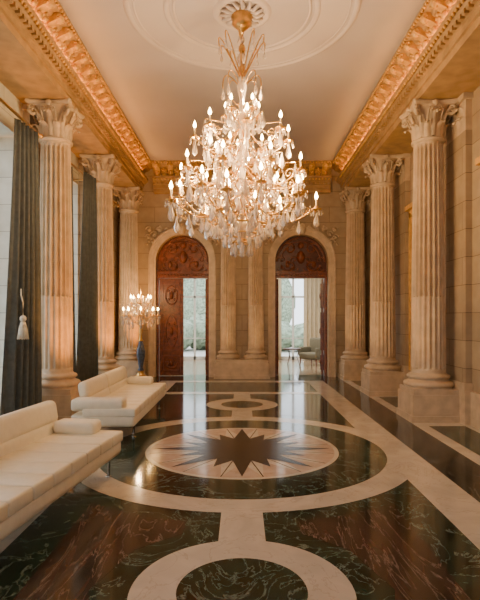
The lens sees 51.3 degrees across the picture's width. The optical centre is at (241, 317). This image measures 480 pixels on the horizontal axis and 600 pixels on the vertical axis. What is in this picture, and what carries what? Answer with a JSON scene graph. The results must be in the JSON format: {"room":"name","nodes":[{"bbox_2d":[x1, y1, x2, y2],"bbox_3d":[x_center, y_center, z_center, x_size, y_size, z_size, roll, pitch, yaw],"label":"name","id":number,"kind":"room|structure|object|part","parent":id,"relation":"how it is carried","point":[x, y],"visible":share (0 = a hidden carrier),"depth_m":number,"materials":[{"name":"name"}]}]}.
{"room":"historic interior","nodes":[
{"label":"historic interior","id":0,"kind":"room"},
{"bbox_2d":[0,82,78,405],"bbox_3d":[-3.700,-1.260,5.500,0.500,5.720,17.000,0,0,0],"label":"wall","id":1,"kind":"structure","parent":0,"point":[7,117],"depth_m":7.75,"materials":[{"name":"stone"}]},
{"bbox_2d":[0,97,119,207],"bbox_3d":[-3.265,-2.820,9.150,0.366,0.080,6.976,0,0,0],"label":"curtain rod","id":2,"kind":"object","parent":1,"relation":"attached to","point":[2,101],"visible":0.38,"depth_m":7.29,"materials":[{"name":"brown metal"}]},
{"bbox_2d":[0,118,41,415],"bbox_3d":[-3.126,-0.600,7.113,0.154,4.361,0.968,0,0,5],"label":"curtain","id":3,"kind":"object","parent":2,"relation":"hanging from","point":[22,359],"visible":0.81,"depth_m":7.10,"materials":[{"name":"fabric"}]},
{"bbox_2d":[17,289,28,339],"bbox_3d":[-2.966,-0.056,6.786,0.166,0.692,0.202,0,0,0],"label":"tassel","id":4,"kind":"object","parent":3,"relation":"attached to","point":[22,331],"visible":1,"depth_m":6.73,"materials":[{"name":"beige fabric"}]},
{"bbox_2d":[71,167,75,377],"bbox_3d":[-3.150,-0.600,9.066,0.159,4.360,0.588,0,0,0],"label":"curtain","id":5,"kind":"object","parent":2,"relation":"hanging from","point":[74,342],"visible":0.08,"depth_m":9.23,"materials":[{"name":"fabric"}]},
{"bbox_2d":[76,171,97,381],"bbox_3d":[-2.974,-0.600,9.612,0.154,4.361,0.828,0,0,7],"label":"curtain","id":6,"kind":"object","parent":2,"relation":"hanging from","point":[87,336],"visible":0.84,"depth_m":9.59,"materials":[{"name":"fabric"}]},
{"bbox_2d":[22,104,118,356],"bbox_3d":[-3.346,-0.882,5.295,0.206,4.965,16.590,0,0,0],"label":"trim","id":7,"kind":"structure","parent":1,"relation":"attached to","point":[26,115],"depth_m":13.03,"materials":[{"name":"stone"}]},
{"bbox_2d":[0,0,152,189],"bbox_3d":[-2.908,-3.744,5.300,1.082,0.749,16.599,0,0,0],"label":"trim","id":8,"kind":"structure","parent":1,"relation":"attached to","point":[43,56],"depth_m":7.41,"materials":[{"name":"stone"}]},
{"bbox_2d":[0,359,479,599],"bbox_3d":[0.000,1.656,8.050,10.000,0.127,22.900,0,0,0],"label":"floor","id":9,"kind":"structure","parent":0,"point":[279,487],"depth_m":4.22,"materials":[{"name":"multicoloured stone"}]},
{"bbox_2d":[24,98,84,419],"bbox_3d":[-2.980,-0.883,8.000,0.837,4.967,0.837,0,0,0],"label":"column","id":10,"kind":"structure","parent":9,"relation":"on","point":[56,119],"depth_m":7.80,"materials":[{"name":"stone"}]},
{"bbox_2d":[0,400,122,540],"bbox_3d":[-1.805,1.227,3.931,0.850,0.746,2.600,0,0,7],"label":"bench sofa","id":11,"kind":"object","parent":9,"relation":"on","point":[43,457],"visible":1,"depth_m":4.26,"materials":[{"name":"beige leather"}]},
{"bbox_3d":[-2.106,1.081,4.109,0.208,0.452,2.280,0,0,7],"label":"backrest","id":12,"kind":"part","parent":11,"relation":"part of","materials":[{"name":"beige leather"}]},
{"bbox_2d":[79,154,121,374],"bbox_3d":[-2.980,-0.883,10.600,0.837,4.967,0.837,0,0,0],"label":"column","id":13,"kind":"structure","parent":9,"relation":"on","point":[103,168],"depth_m":10.41,"materials":[{"name":"stone"}]},
{"bbox_2d":[71,366,165,436],"bbox_3d":[-1.785,1.227,7.680,0.850,0.746,2.600,0,0,0],"label":"bench sofa","id":14,"kind":"object","parent":9,"relation":"on","point":[110,397],"visible":0.96,"depth_m":6.84,"materials":[{"name":"beige leather"}]},
{"bbox_3d":[-2.106,1.081,7.820,0.208,0.452,2.280,0,0,0],"label":"backrest","id":15,"kind":"part","parent":14,"relation":"part of","materials":[{"name":"beige leather"}]},
{"bbox_3d":[-1.780,1.280,7.680,0.840,0.240,2.600,0,0,0],"label":"seat","id":16,"kind":"part","parent":14,"relation":"part of","materials":[{"name":"beige leather"}]},
{"bbox_2d":[113,187,145,377],"bbox_3d":[-2.980,-0.883,13.150,0.837,4.967,0.837,0,0,0],"label":"column","id":17,"kind":"structure","parent":9,"relation":"on","point":[128,342],"depth_m":12.95,"materials":[{"name":"stone"}]},
{"bbox_2d":[120,288,160,375],"bbox_3d":[-2.499,0.400,12.351,0.921,2.400,0.918,0,0,-33],"label":"candelabrum","id":18,"kind":"object","parent":9,"relation":"on","point":[141,303],"visible":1,"depth_m":12.26,"materials":[{"name":"brown metal"}]},
{"bbox_2d":[214,359,269,378],"bbox_3d":[0.000,1.351,13.350,1.480,0.498,0.499,0,0,0],"label":"pedestal","id":19,"kind":"object","parent":9,"relation":"on","point":[239,368],"visible":1,"depth_m":13.12,"materials":[{"name":"stone"}]},
{"bbox_2d":[215,194,239,359],"bbox_3d":[-0.370,-1.133,13.323,0.728,4.467,0.534,0,0,0],"label":"engaged column","id":20,"kind":"structure","parent":19,"relation":"on","point":[228,351],"depth_m":13.26,"materials":[{"name":"stone"}]},
{"bbox_2d":[244,190,268,359],"bbox_3d":[0.370,-1.133,13.323,0.728,4.467,0.534,0,0,0],"label":"engaged column","id":21,"kind":"structure","parent":19,"relation":"on","point":[255,351],"depth_m":13.25,"materials":[{"name":"stone"}]},
{"bbox_2d":[277,278,281,359],"bbox_3d":[1.304,-0.160,19.045,0.407,3.480,0.101,0,0,-3],"label":"drape","id":22,"kind":"object","parent":9,"relation":"on","point":[279,279],"visible":0.27,"depth_m":19.04,"materials":[{"name":"beige fabric"}]},
{"bbox_2d":[283,348,300,366],"bbox_3d":[1.660,1.301,16.600,0.620,0.582,0.620,0,0,0],"label":"side table","id":23,"kind":"object","parent":9,"relation":"on","point":[283,348],"visible":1,"depth_m":16.56,"materials":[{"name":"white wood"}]},
{"bbox_2d":[298,338,320,366],"bbox_3d":[2.427,1.140,16.907,0.740,0.921,0.840,0,0,-44],"label":"armchair","id":24,"kind":"object","parent":9,"relation":"on","point":[312,352],"visible":0.71,"depth_m":16.90,"materials":[{"name":"beige fabric"}]},
{"bbox_2d":[304,278,320,359],"bbox_3d":[2.679,-0.160,19.045,0.657,3.480,0.102,0,0,-2],"label":"drape","id":25,"kind":"object","parent":9,"relation":"on","point":[312,309],"visible":0.7,"depth_m":19.04,"materials":[{"name":"beige fabric"}]},
{"bbox_2d":[338,187,370,380],"bbox_3d":[2.980,-0.883,13.150,0.837,4.967,0.837,0,0,0],"label":"column","id":26,"kind":"structure","parent":9,"relation":"on","point":[355,356],"depth_m":12.95,"materials":[{"name":"stone"}]},
{"bbox_2d":[360,154,403,395],"bbox_3d":[2.980,-0.883,10.600,0.837,4.967,0.837,0,0,0],"label":"column","id":27,"kind":"structure","parent":9,"relation":"on","point":[382,375],"depth_m":10.39,"materials":[{"name":"stone"}]},
{"bbox_2d":[396,98,459,422],"bbox_3d":[2.980,-0.883,8.000,0.837,4.967,0.837,0,0,0],"label":"column","id":28,"kind":"structure","parent":9,"relation":"on","point":[428,395],"depth_m":7.79,"materials":[{"name":"stone"}]},
{"bbox_2d":[59,0,424,159],"bbox_3d":[0.000,-4.158,5.350,7.900,0.223,17.500,0,0,0],"label":"ceiling","id":29,"kind":"structure","parent":0,"point":[159,60],"depth_m":7.98,"materials":[{"name":"paint"}]},
{"bbox_2d":[164,8,322,257],"bbox_3d":[-0.045,-2.470,6.779,2.098,3.300,2.154,0,0,-29],"label":"chandelier","id":30,"kind":"object","parent":29,"relation":"hanging from","point":[232,231],"visible":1,"depth_m":6.60,"materials":[{"name":"clear glass"}]},
{"bbox_2d":[118,169,365,376],"bbox_3d":[0.000,-1.260,13.800,6.900,5.720,0.400,0,0,0],"label":"wall","id":31,"kind":"structure","parent":0,"point":[153,213],"depth_m":13.60,"materials":[{"name":"stone"}]},
{"bbox_2d":[160,279,183,375],"bbox_3d":[-1.950,0.250,13.850,0.660,2.680,0.204,0,0,0],"label":"door leaf","id":32,"kind":"structure","parent":31,"relation":"in","point":[171,290],"depth_m":13.82,"materials":[{"name":"brown wood"}]},
{"bbox_2d":[144,223,218,376],"bbox_3d":[-1.620,-0.477,13.490,2.063,4.154,0.220,0,0,0],"label":"trim","id":33,"kind":"structure","parent":31,"relation":"attached to","point":[156,243],"depth_m":13.51,"materials":[{"name":"stone"}]},
{"bbox_2d":[157,236,208,375],"bbox_3d":[-1.620,-0.333,13.831,1.432,3.866,0.278,0,0,0],"label":"door","id":34,"kind":"structure","parent":31,"relation":"in","point":[180,256],"depth_m":13.78,"materials":[{"name":"brown wood"}]},
{"bbox_2d":[205,279,206,374],"bbox_3d":[-0.924,0.250,14.333,0.204,2.680,0.660,0,0,11],"label":"door leaf","id":35,"kind":"structure","parent":31,"relation":"in","point":[206,279],"depth_m":14.01,"materials":[{"name":"brown wood"}]},
{"bbox_2d":[151,160,332,193],"bbox_3d":[0.000,-3.744,13.323,4.740,0.749,0.552,0,0,0],"label":"trim","id":36,"kind":"structure","parent":31,"relation":"attached to","point":[318,179],"depth_m":13.25,"materials":[{"name":"stone"}]},
{"bbox_2d":[277,279,277,374],"bbox_3d":[0.908,0.250,14.330,0.204,2.680,0.660,0,0,-14],"label":"door leaf","id":37,"kind":"structure","parent":31,"relation":"in","point":[277,279],"depth_m":14.01,"materials":[{"name":"brown wood"}]},
{"bbox_2d":[275,236,326,375],"bbox_3d":[1.620,-0.333,13.831,1.432,3.866,0.278,0,0,0],"label":"door","id":38,"kind":"structure","parent":31,"relation":"in","point":[298,256],"depth_m":13.78,"materials":[{"name":"brown wood"}]},
{"bbox_2d":[265,223,339,376],"bbox_3d":[1.620,-0.477,13.490,2.063,4.154,0.220,0,0,0],"label":"trim","id":39,"kind":"structure","parent":31,"relation":"attached to","point":[327,243],"depth_m":13.51,"materials":[{"name":"stone"}]},
{"bbox_2d":[319,279,323,374],"bbox_3d":[2.316,0.250,14.333,0.217,2.680,0.659,0,0,0],"label":"door leaf","id":40,"kind":"structure","parent":31,"relation":"in","point":[321,295],"depth_m":14.01,"materials":[{"name":"brown wood"}]},
{"bbox_2d":[394,86,479,393],"bbox_3d":[3.650,-1.260,5.500,0.400,5.720,17.000,0,0,0],"label":"wall","id":41,"kind":"structure","parent":0,"point":[476,94],"depth_m":7.39,"materials":[{"name":"stone"}]},
{"bbox_2d":[331,0,479,189],"bbox_3d":[2.908,-3.744,5.300,1.082,0.749,16.599,0,0,0],"label":"trim","id":42,"kind":"structure","parent":41,"relation":"attached to","point":[438,57],"depth_m":7.47,"materials":[{"name":"stone"}]},
{"bbox_2d":[405,203,411,369],"bbox_3d":[3.355,-0.755,9.450,0.186,3.590,1.320,0,0,0],"label":"wall mirror","id":43,"kind":"object","parent":41,"relation":"attached to","point":[408,208],"visible":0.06,"depth_m":9.95,"materials":[{"name":"gold glass"}]},
{"bbox_2d":[365,92,479,429],"bbox_3d":[3.346,-0.882,5.295,0.206,4.965,16.590,0,0,0],"label":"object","id":44,"kind":"structure","parent":41,"relation":"attached to","point":[458,137],"depth_m":7.84,"materials":[{"name":"stone"}]},
{"bbox_2d":[475,156,479,165],"bbox_3d":[3.355,-0.755,6.050,0.186,3.590,2.020,0,0,0],"label":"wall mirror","id":45,"kind":"object","parent":41,"relation":"attached to","point":[477,160],"visible":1,"depth_m":6.99,"materials":[{"name":"gold glass"}]},
{"bbox_3d":[0.000,-0.350,19.350,10.000,3.900,0.300,0,0,0],"label":"wall","id":46,"kind":"structure","parent":0,"visible":0},
{"bbox_2d":[182,278,204,358],"bbox_3d":[-1.825,0.000,19.330,1.050,3.200,0.060,0,0,0],"label":"window","id":47,"kind":"structure","parent":46,"relation":"in","point":[194,296],"depth_m":19.30,"materials":[{"name":"white paint"}]},
{"bbox_2d":[282,278,303,358],"bbox_3d":[1.975,0.000,19.330,1.050,3.200,0.060,0,0,0],"label":"window","id":48,"kind":"structure","parent":46,"relation":"in","point":[292,296],"depth_m":19.30,"materials":[{"name":"white paint"}]},
{"label":"outside","id":49,"kind":"structure","parent":0,"visible":0},
{"bbox_2d":[184,346,297,355],"bbox_3d":[0.000,1.825,25.000,90.000,0.150,90.000,0,0,0],"label":"ground","id":50,"kind":"structure","parent":49,"point":[189,351],"depth_m":25.36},
{"bbox_2d":[184,319,193,349],"bbox_3d":[-3.799,0.841,26.456,2.537,2.025,2.777,0,0,0],"label":"bush","id":51,"kind":"object","parent":50,"relation":"on","point":[188,325],"visible":0.16,"depth_m":25.88,"materials":[{"name":"green plant"}]},
{"bbox_2d":[184,279,204,319],"bbox_3d":[-4.479,-1.546,49.918,4.653,7.108,4.674,0,0,0],"label":"tree","id":52,"kind":"object","parent":50,"relation":"on","point":[188,283],"visible":0.14,"depth_m":48.01,"materials":[{"name":"green plant"}]},
{"bbox_2d":[189,313,204,349],"bbox_3d":[-2.120,0.802,27.770,2.812,2.124,2.694,0,0,0],"label":"bush","id":53,"kind":"object","parent":50,"relation":"on","point":[200,318],"visible":0.32,"depth_m":26.80,"materials":[{"name":"green plant"}]},
{"bbox_2d":[282,321,291,350],"bbox_3d":[1.711,0.953,26.681,2.705,1.772,2.723,0,0,0],"label":"bush","id":54,"kind":"object","parent":50,"relation":"on","point":[286,327],"visible":0.16,"depth_m":25.70,"materials":[{"name":"green plant"}]},
{"bbox_2d":[282,279,295,322],"bbox_3d":[2.931,-1.539,49.999,4.702,7.193,4.513,0,0,0],"label":"tree","id":55,"kind":"object","parent":50,"relation":"on","point":[286,285],"visible":0.12,"depth_m":48.70,"materials":[{"name":"green plant"}]},
{"bbox_2d":[289,323,303,350],"bbox_3d":[3.653,1.016,26.347,2.739,1.610,2.642,0,0,0],"label":"bush","id":56,"kind":"object","parent":50,"relation":"on","point":[298,328],"visible":0.14,"depth_m":25.41,"materials":[{"name":"green plant"}]}
]}

